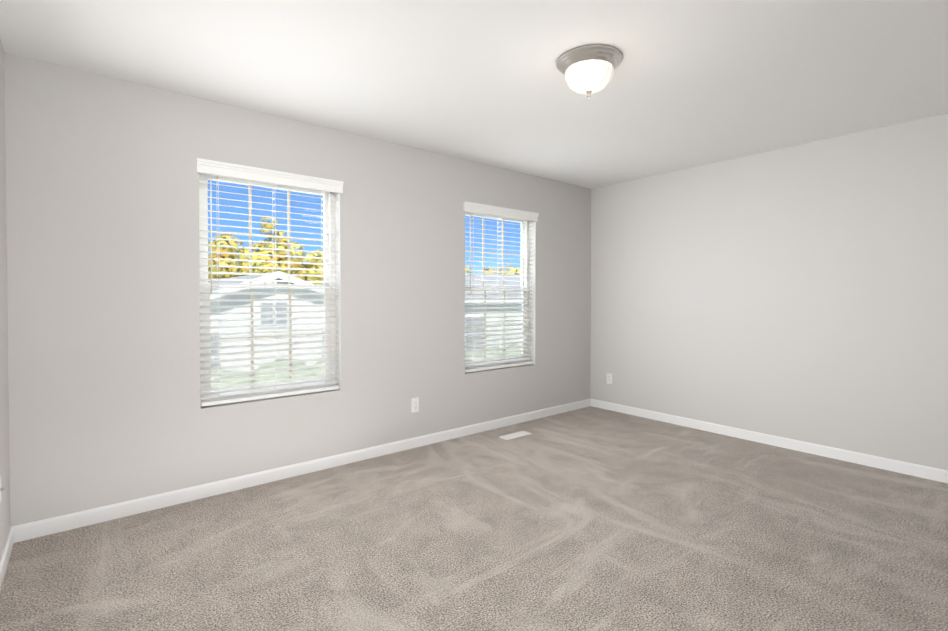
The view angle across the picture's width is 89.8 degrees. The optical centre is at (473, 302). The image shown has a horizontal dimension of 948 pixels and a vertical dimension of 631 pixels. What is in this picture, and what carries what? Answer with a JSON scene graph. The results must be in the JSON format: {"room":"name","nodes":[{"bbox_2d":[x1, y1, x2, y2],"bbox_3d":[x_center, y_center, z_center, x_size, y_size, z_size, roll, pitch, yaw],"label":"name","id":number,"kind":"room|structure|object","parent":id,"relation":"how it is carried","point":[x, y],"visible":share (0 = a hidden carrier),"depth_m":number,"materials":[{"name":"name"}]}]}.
{"room":"empty bedroom","nodes":[
{"label":"empty bedroom","id":0,"kind":"room"},
{"bbox_2d":[0,40,9,557],"bbox_3d":[-1.167,0.003,0.846,0.150,2.440,3.810,-1,1,-39],"label":"wall","id":1,"kind":"structure","parent":0,"point":[4,465],"depth_m":2.25,"materials":[{"name":"grey paint"}]},
{"bbox_2d":[0,474,4,501],"bbox_3d":[-2.067,0.818,2.084,0.018,0.117,0.071,-1,1,-39],"label":"outlet","id":2,"kind":"object","parent":1,"relation":"attached to","point":[1,488],"visible":1,"depth_m":2.08,"materials":[{"name":"white plastic"}]},
{"bbox_2d":[0,527,13,589],"bbox_3d":[-1.148,1.181,0.965,0.013,0.082,3.647,-1,1,-39],"label":"baseboard","id":3,"kind":"structure","parent":1,"relation":"attached to","point":[6,552],"depth_m":2.17,"materials":[{"name":"white paint"}]},
{"bbox_2d":[4,52,590,526],"bbox_3d":[-0.551,-0.035,3.915,5.000,2.440,0.150,-1,1,-39],"label":"wall","id":4,"kind":"structure","parent":0,"point":[102,208],"depth_m":2.86,"materials":[{"name":"grey paint"}]},
{"bbox_2d":[199,173,335,400],"bbox_3d":[-1.395,-0.105,3.272,0.900,1.505,0.066,-1,1,-39],"label":"window","id":5,"kind":"structure","parent":4,"relation":"in","point":[205,221],"depth_m":3.25,"materials":[{"name":"white plastic"}]},
{"bbox_2d":[196,158,343,406],"bbox_3d":[-1.335,-0.116,3.198,0.928,1.509,0.101,-1,1,-39],"label":"window blind","id":6,"kind":"object","parent":5,"relation":"attached to","point":[218,168],"visible":0.9,"depth_m":3.17,"materials":[{"name":"white plastic"}]},
{"bbox_2d":[10,398,590,542],"bbox_3d":[-0.499,1.145,3.867,4.700,0.082,0.013,-1,1,-39],"label":"baseboard","id":7,"kind":"structure","parent":4,"relation":"attached to","point":[45,527],"depth_m":3.07,"materials":[{"name":"white paint"}]},
{"bbox_2d":[411,397,418,412],"bbox_3d":[-0.478,0.840,3.884,0.071,0.117,0.007,-1,1,-39],"label":"electrical outlet","id":8,"kind":"object","parent":4,"relation":"attached to","point":[414,404],"visible":1,"depth_m":3.88,"materials":[{"name":"white plastic"}]},
{"bbox_2d":[465,211,528,368],"bbox_3d":[0.196,-0.121,4.580,0.900,1.505,0.066,-1,1,-39],"label":"window","id":9,"kind":"structure","parent":4,"relation":"in","point":[503,261],"depth_m":4.66,"materials":[{"name":"white plastic"}]},
{"bbox_2d":[464,201,538,372],"bbox_3d":[0.257,-0.132,4.506,0.928,1.509,0.101,-1,1,-39],"label":"window blind","id":10,"kind":"object","parent":9,"relation":"attached to","point":[497,211],"visible":0.98,"depth_m":4.50,"materials":[{"name":"white plastic"}]},
{"bbox_2d":[0,406,947,630],"bbox_3d":[0.659,1.303,2.460,5.000,0.200,3.960,-1,1,-39],"label":"floor","id":11,"kind":"structure","parent":0,"point":[590,518],"depth_m":2.34,"materials":[{"name":"carpet"}]},
{"bbox_2d":[499,431,530,439],"bbox_3d":[0.365,1.179,4.217,0.300,0.004,0.112,-1,1,-39],"label":"air vent register","id":12,"kind":"object","parent":11,"relation":"on","point":[514,435],"visible":1,"depth_m":4.21,"materials":[{"name":"white paint"}]},
{"bbox_2d":[0,0,947,188],"bbox_3d":[0.659,-1.297,2.427,5.000,0.120,3.960,-1,1,-39],"label":"ceiling","id":13,"kind":"structure","parent":0,"point":[693,83],"depth_m":2.50,"materials":[{"name":"white paint"}]},
{"bbox_2d":[557,45,621,98],"bbox_3d":[0.588,-1.139,2.436,0.327,0.196,0.327,-1,1,-39],"label":"light fixture","id":14,"kind":"object","parent":13,"relation":"attached to","point":[588,70],"visible":0.98,"depth_m":2.35,"materials":[{"name":"white glass"}]},
{"bbox_2d":[590,113,947,469],"bbox_3d":[2.580,-0.035,3.925,0.150,2.440,3.810,-1,1,-39],"label":"wall","id":15,"kind":"structure","parent":0,"point":[798,292],"depth_m":3.83,"materials":[{"name":"grey paint"}]},
{"bbox_2d":[607,373,611,383],"bbox_3d":[1.468,0.829,5.165,0.007,0.117,0.071,-1,1,-39],"label":"electrical outlet","id":16,"kind":"object","parent":15,"relation":"attached to","point":[609,378],"visible":1,"depth_m":5.16,"materials":[{"name":"white plastic"}]},
{"bbox_2d":[591,399,947,482],"bbox_3d":[2.473,1.144,3.941,0.013,0.082,3.647,-1,1,-39],"label":"baseboard","id":17,"kind":"structure","parent":15,"relation":"attached to","point":[925,472],"depth_m":3.83,"materials":[{"name":"white paint"}]},
{"label":"outside","id":18,"kind":"structure","parent":0,"visible":0},
{"bbox_3d":[-19.542,3.695,46.993,110.000,0.300,89.250,-1,1,-39],"label":"ground","id":19,"kind":"structure","parent":18,"visible":0},
{"bbox_2d":[208,234,245,278],"bbox_3d":[-20.690,-0.817,36.321,7.215,9.011,6.610,-1,1,-39],"label":"tree","id":20,"kind":"object","parent":19,"relation":"on","point":[223,249],"depth_m":35.58,"materials":[{"name":"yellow plant"}]},
{"bbox_2d":[208,271,323,370],"bbox_3d":[-8.911,1.507,17.335,9.300,4.820,11.430,-1,1,-39],"label":"house","id":21,"kind":"structure","parent":19,"relation":"on","point":[259,277],"depth_m":13.11,"materials":[{"name":"white"}]},
{"bbox_2d":[231,237,323,284],"bbox_3d":[-14.708,-0.655,36.081,6.805,8.703,6.577,-1,1,-39],"label":"tree","id":22,"kind":"object","parent":19,"relation":"on","point":[255,257],"depth_m":34.89,"materials":[{"name":"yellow plant"}]},
{"bbox_2d":[245,216,323,284],"bbox_3d":[-14.193,-1.250,35.377,5.779,9.893,6.838,-1,1,-39],"label":"tree","id":23,"kind":"object","parent":19,"relation":"on","point":[279,246],"depth_m":34.82,"materials":[{"name":"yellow plant"}]},
{"bbox_2d":[293,250,323,280],"bbox_3d":[-14.804,-0.602,44.191,6.660,8.370,5.911,-1,1,-39],"label":"tree","id":24,"kind":"object","parent":19,"relation":"on","point":[320,260],"depth_m":42.57,"materials":[{"name":"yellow plant"}]},
{"bbox_2d":[211,344,521,390],"bbox_3d":[3.462,2.536,16.953,33.430,2.772,2.466,-1,1,-39],"label":"grass","id":25,"kind":"structure","parent":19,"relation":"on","point":[269,379],"depth_m":10.30,"materials":[{"name":"green plant"}]},
{"bbox_2d":[465,273,521,352],"bbox_3d":[1.218,1.166,25.009,14.700,5.310,8.430,-1,1,-39],"label":"house","id":26,"kind":"structure","parent":19,"relation":"on","point":[499,292],"depth_m":20.23,"materials":[{"name":"white"}]},
{"bbox_2d":[484,265,520,274],"bbox_3d":[2.372,-0.296,52.457,6.148,7.566,6.090,-1,1,-39],"label":"tree","id":27,"kind":"object","parent":19,"relation":"on","point":[510,270],"depth_m":52.29,"materials":[{"name":"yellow plant"}]}
]}

